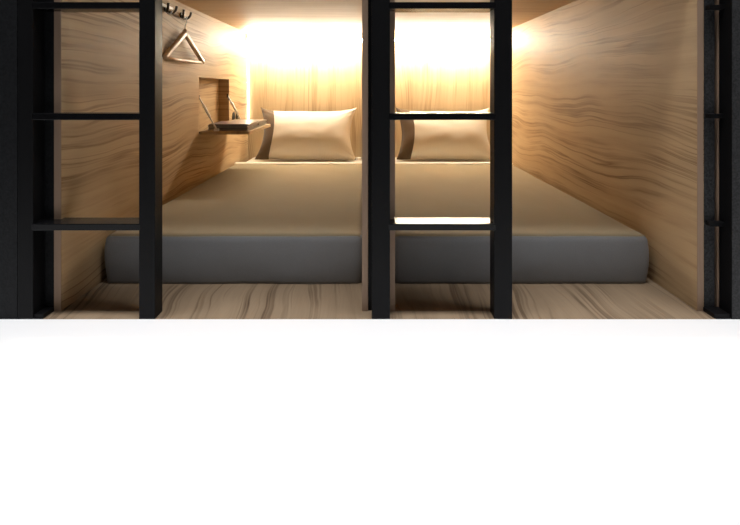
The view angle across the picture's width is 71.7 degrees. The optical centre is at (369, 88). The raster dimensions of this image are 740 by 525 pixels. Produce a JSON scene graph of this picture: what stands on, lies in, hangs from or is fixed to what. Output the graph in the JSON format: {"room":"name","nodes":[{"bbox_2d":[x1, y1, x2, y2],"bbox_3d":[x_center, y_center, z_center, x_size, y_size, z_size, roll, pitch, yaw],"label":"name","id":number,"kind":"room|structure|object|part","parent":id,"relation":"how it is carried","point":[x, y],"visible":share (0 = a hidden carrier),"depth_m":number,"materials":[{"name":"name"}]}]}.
{"room":"dormitory","nodes":[
{"label":"dormitory","id":0,"kind":"room"},
{"bbox_2d":[0,0,17,318],"bbox_3d":[-2.101,-0.498,1.477,2.198,2.300,0.046,0,0,0],"label":"wall","id":1,"kind":"structure","parent":0,"point":[8,8],"depth_m":1.45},
{"bbox_2d":[45,0,53,306],"bbox_3d":[-0.967,-0.498,1.530,0.080,2.300,0.050,0,0,0],"label":"trim","id":2,"kind":"structure","parent":1,"relation":"attached to","point":[49,16],"depth_m":1.50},
{"bbox_2d":[61,0,247,310],"bbox_3d":[-0.946,0.120,2.652,0.078,1.064,2.295,0,0,0],"label":"wall","id":3,"kind":"structure","parent":0,"point":[100,50],"depth_m":1.89,"materials":[{"name":"brown wood"}]},
{"bbox_2d":[54,0,60,310],"bbox_3d":[-0.917,0.120,1.503,0.020,1.064,0.003,0,0,0],"label":"trim","id":4,"kind":"structure","parent":3,"relation":"attached to","point":[57,14],"depth_m":1.50,"materials":[{"name":"brown wood"}]},
{"bbox_2d":[162,3,177,14],"bbox_3d":[-0.887,-0.352,2.172,0.040,0.045,0.335,0,0,0],"label":"coat hook","id":5,"kind":"object","parent":3,"relation":"attached to","point":[167,7],"visible":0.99,"depth_m":2.26,"materials":[{"name":"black metal"}]},
{"bbox_2d":[162,17,204,63],"bbox_3d":[-0.884,-0.236,2.450,0.023,0.218,0.435,0,0,4],"label":"hanger","id":6,"kind":"object","parent":3,"relation":"attached to","point":[184,34],"visible":1,"depth_m":2.43,"materials":[{"name":"brown wood"}]},
{"bbox_2d":[180,9,191,19],"bbox_3d":[-0.887,-0.352,2.450,0.040,0.045,0.109,0,0,0],"label":"coat hook","id":7,"kind":"object","parent":3,"relation":"attached to","point":[182,14],"visible":0.99,"depth_m":2.45,"materials":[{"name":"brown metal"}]},
{"bbox_2d":[199,94,270,134],"bbox_3d":[-0.779,0.137,3.005,0.280,0.210,0.572,0,0,0],"label":"shelf","id":8,"kind":"object","parent":3,"relation":"attached to","point":[216,131],"visible":0.72,"depth_m":2.72,"materials":[{"name":"brown wood"}]},
{"bbox_2d":[208,125,257,130],"bbox_3d":[-0.765,0.219,2.890,0.215,0.010,0.260,0,0,0],"label":"magazine","id":9,"kind":"object","parent":8,"relation":"on","point":[257,125],"visible":0.52,"depth_m":2.76,"materials":[{"name":"paper"}]},
{"bbox_2d":[209,124,257,128],"bbox_3d":[-0.765,0.209,2.890,0.215,0.009,0.260,0,0,-1],"label":"magazine","id":10,"kind":"object","parent":9,"relation":"on","point":[256,124],"visible":0.52,"depth_m":2.76,"materials":[{"name":"paper"}]},
{"bbox_2d":[208,122,258,126],"bbox_3d":[-0.765,0.200,2.890,0.215,0.008,0.260,0,0,1],"label":"magazine","id":11,"kind":"object","parent":10,"relation":"on","point":[257,122],"visible":0.55,"depth_m":2.76,"materials":[{"name":"paper"}]},
{"bbox_2d":[209,121,256,124],"bbox_3d":[-0.765,0.193,2.890,0.215,0.007,0.260,0,0,-2],"label":"magazine","id":12,"kind":"object","parent":11,"relation":"on","point":[220,122],"visible":1,"depth_m":2.88,"materials":[{"name":"paper"}]},
{"bbox_3d":[-0.762,0.218,3.150,0.205,0.011,0.230,0,0,0],"label":"magazine","id":13,"kind":"object","parent":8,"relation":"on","visible":0},
{"bbox_3d":[-0.762,0.208,3.150,0.205,0.010,0.230,0,0,-1],"label":"magazine","id":14,"kind":"object","parent":13,"relation":"on","visible":0},
{"bbox_2d":[229,119,266,122],"bbox_3d":[-0.762,0.198,3.150,0.205,0.009,0.230,0,0,1],"label":"magazine","id":15,"kind":"object","parent":14,"relation":"on","point":[257,120],"visible":0.59,"depth_m":3.14,"materials":[{"name":"paper"}]},
{"bbox_2d":[248,33,489,160],"bbox_3d":[-0.023,0.120,3.815,2.008,1.064,0.030,0,0,0],"label":"wall","id":16,"kind":"structure","parent":0,"point":[311,76],"depth_m":3.80,"materials":[{"name":"brown wood"}]},
{"bbox_2d":[248,41,248,118],"bbox_3d":[-0.902,-0.066,3.795,0.008,0.575,0.008,0,0,0],"label":"light","id":17,"kind":"object","parent":16,"relation":"attached to","point":[248,41],"visible":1,"depth_m":3.79,"materials":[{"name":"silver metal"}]},
{"bbox_2d":[0,277,739,524],"bbox_3d":[0.000,0.672,0.135,8.000,0.040,7.370,0,0,0],"label":"floor","id":18,"kind":"structure","parent":0,"point":[103,421],"depth_m":1.04,"materials":[{"name":"white"}]},
{"bbox_2d":[18,0,161,318],"bbox_3d":[-0.803,-0.423,1.487,0.389,2.150,0.075,0,0,0],"label":"ladder","id":19,"kind":"object","parent":18,"relation":"on","point":[32,223],"visible":0.98,"depth_m":1.45,"materials":[{"name":"black metal"}]},
{"bbox_3d":[-0.976,-0.423,1.476,0.044,2.150,0.053,0,0,0],"label":"rail","id":20,"kind":"part","parent":19,"relation":"part of","materials":[{"name":"black metal"}]},
{"bbox_3d":[-0.632,-0.423,1.476,0.046,2.150,0.053,0,0,0],"label":"rail","id":21,"kind":"part","parent":19,"relation":"part of","materials":[{"name":"black metal"}]},
{"bbox_2d":[247,157,361,161],"bbox_3d":[-0.457,0.576,2.762,0.835,0.150,2.065,0,0,0],"label":"mattress","id":22,"kind":"object","parent":18,"relation":"on","point":[358,159],"visible":0.02,"depth_m":3.59,"materials":[{"name":"white fabric"}]},
{"bbox_2d":[105,162,361,283],"bbox_3d":[-0.457,0.567,2.552,0.876,0.171,1.695,0,0,0],"label":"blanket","id":23,"kind":"object","parent":22,"relation":"on","point":[250,222],"visible":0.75,"depth_m":1.75,"materials":[{"name":"grey fabric"}]},
{"bbox_2d":[255,107,356,159],"bbox_3d":[-0.447,0.311,3.613,0.700,0.356,0.236,0,0,0],"label":"pillow","id":24,"kind":"object","parent":22,"relation":"on","point":[307,135],"visible":0.98,"depth_m":3.53,"materials":[{"name":"beige fabric"}]},
{"bbox_2d":[372,0,511,318],"bbox_3d":[0.204,-0.423,1.487,0.398,2.150,0.075,0,0,0],"label":"ladder","id":25,"kind":"object","parent":18,"relation":"on","point":[499,223],"visible":1,"depth_m":1.45,"materials":[{"name":"black metal"}]},
{"bbox_3d":[0.031,-0.423,1.476,0.052,2.150,0.053,0,0,0],"label":"rail","id":26,"kind":"part","parent":25,"relation":"part of","materials":[{"name":"black metal"}]},
{"bbox_3d":[0.378,-0.423,1.476,0.051,2.150,0.053,0,0,0],"label":"rail","id":27,"kind":"part","parent":25,"relation":"part of","materials":[{"name":"black metal"}]},
{"bbox_2d":[395,157,489,161],"bbox_3d":[0.505,0.576,2.762,0.831,0.150,2.066,0,0,0],"label":"mattress","id":28,"kind":"object","parent":18,"relation":"on","point":[396,159],"visible":0.02,"depth_m":3.59,"materials":[{"name":"white fabric"}]},
{"bbox_2d":[395,107,489,159],"bbox_3d":[0.527,0.311,3.613,0.690,0.356,0.236,0,0,0],"label":"pillow","id":29,"kind":"object","parent":28,"relation":"on","point":[421,139],"visible":0.81,"depth_m":3.52,"materials":[{"name":"beige fabric"}]},
{"bbox_2d":[395,162,648,283],"bbox_3d":[0.506,0.567,2.552,0.873,0.172,1.697,0,0,0],"label":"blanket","id":30,"kind":"object","parent":28,"relation":"on","point":[557,237],"visible":0.69,"depth_m":1.72,"materials":[{"name":"grey fabric"}]},
{"bbox_2d":[705,0,739,318],"bbox_3d":[1.204,-0.423,1.486,0.441,2.150,0.076,0,0,0],"label":"ladder","id":31,"kind":"object","parent":18,"relation":"on","point":[728,223],"visible":0.96,"depth_m":1.46,"materials":[{"name":"black metal"}]},
{"bbox_3d":[1.049,-0.423,1.476,0.050,2.150,0.053,0,0,0],"label":"rail","id":32,"kind":"part","parent":31,"relation":"part of","materials":[{"name":"black metal"}]},
{"bbox_3d":[1.049,-0.423,1.449,0.048,2.146,0.002,0,0,0],"label":"plate","id":33,"kind":"part","parent":31,"relation":"part of","materials":[{"name":"black metal"}]},
{"bbox_2d":[175,0,575,32],"bbox_3d":[0.027,-0.427,2.663,1.908,0.030,2.315,0,0,0],"label":"ceiling","id":34,"kind":"structure","parent":0,"point":[249,16],"depth_m":2.91,"materials":[{"name":"brown wood"}]},
{"bbox_2d":[395,39,489,40],"bbox_3d":[0.517,-0.378,3.710,0.878,0.068,0.019,0,0,0],"label":"tube light","id":35,"kind":"object","parent":34,"relation":"attached to","point":[395,39],"visible":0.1,"depth_m":3.70,"materials":[{"name":"white"}]},
{"bbox_2d":[512,0,703,310],"bbox_3d":[0.971,0.120,2.652,0.020,1.064,2.295,0,0,0],"label":"wall","id":36,"kind":"structure","parent":0,"point":[604,92],"depth_m":1.93,"materials":[{"name":"brown wood"}]},
{"bbox_2d":[34,307,729,318],"bbox_3d":[0.035,0.646,1.479,1.976,0.012,0.050,0,0,0],"label":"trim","id":37,"kind":"structure","parent":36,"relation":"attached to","point":[715,312],"depth_m":1.47,"materials":[{"name":"brown wood"}]},
{"bbox_2d":[697,0,702,310],"bbox_3d":[0.969,0.120,1.503,0.016,1.064,0.003,0,0,0],"label":"trim","id":38,"kind":"structure","parent":36,"relation":"attached to","point":[699,2],"depth_m":1.50,"materials":[{"name":"brown wood"}]},
{"bbox_2d":[704,0,714,306],"bbox_3d":[0.998,-0.498,1.530,0.031,2.300,0.050,0,0,0],"label":"trim","id":39,"kind":"structure","parent":36,"relation":"attached to","point":[709,15],"depth_m":1.50,"materials":[{"name":"grey wood"}]},
{"bbox_3d":[2.113,-0.498,1.536,2.173,2.300,0.038,0,0,0],"label":"wall","id":40,"kind":"structure","parent":0,"visible":0},
{"bbox_2d":[715,0,718,306],"bbox_3d":[1.024,0.120,1.520,0.004,1.064,0.030,0,0,0],"label":"trim","id":41,"kind":"structure","parent":40,"relation":"attached to","point":[716,1],"depth_m":1.51,"materials":[{"name":"brown wood"}]},
{"bbox_3d":[-0.015,0.120,2.652,0.018,1.064,2.295,0,0,0],"label":"wall","id":42,"kind":"structure","parent":0,"visible":0},
{"bbox_2d":[362,0,367,310],"bbox_3d":[-0.015,0.120,1.503,0.018,1.064,0.003,0,0,0],"label":"trim","id":43,"kind":"structure","parent":42,"relation":"attached to","point":[364,2],"depth_m":1.50,"materials":[{"name":"brown wood"}]},
{"bbox_2d":[368,0,371,309],"bbox_3d":[0.025,0.120,1.532,0.061,1.064,0.047,0,0,0],"label":"trim","id":44,"kind":"structure","parent":42,"relation":"attached to","point":[369,1],"depth_m":1.51,"materials":[{"name":"brown wood"}]},
{"bbox_3d":[0.065,0.120,2.652,0.017,1.064,2.295,0,0,0],"label":"wall","id":45,"kind":"structure","parent":0,"visible":0},
{"bbox_2d":[390,0,394,310],"bbox_3d":[0.065,0.120,1.503,0.018,1.064,0.003,0,0,0],"label":"trim","id":46,"kind":"structure","parent":45,"relation":"attached to","point":[392,13],"depth_m":1.50,"materials":[{"name":"brown wood"}]}
]}

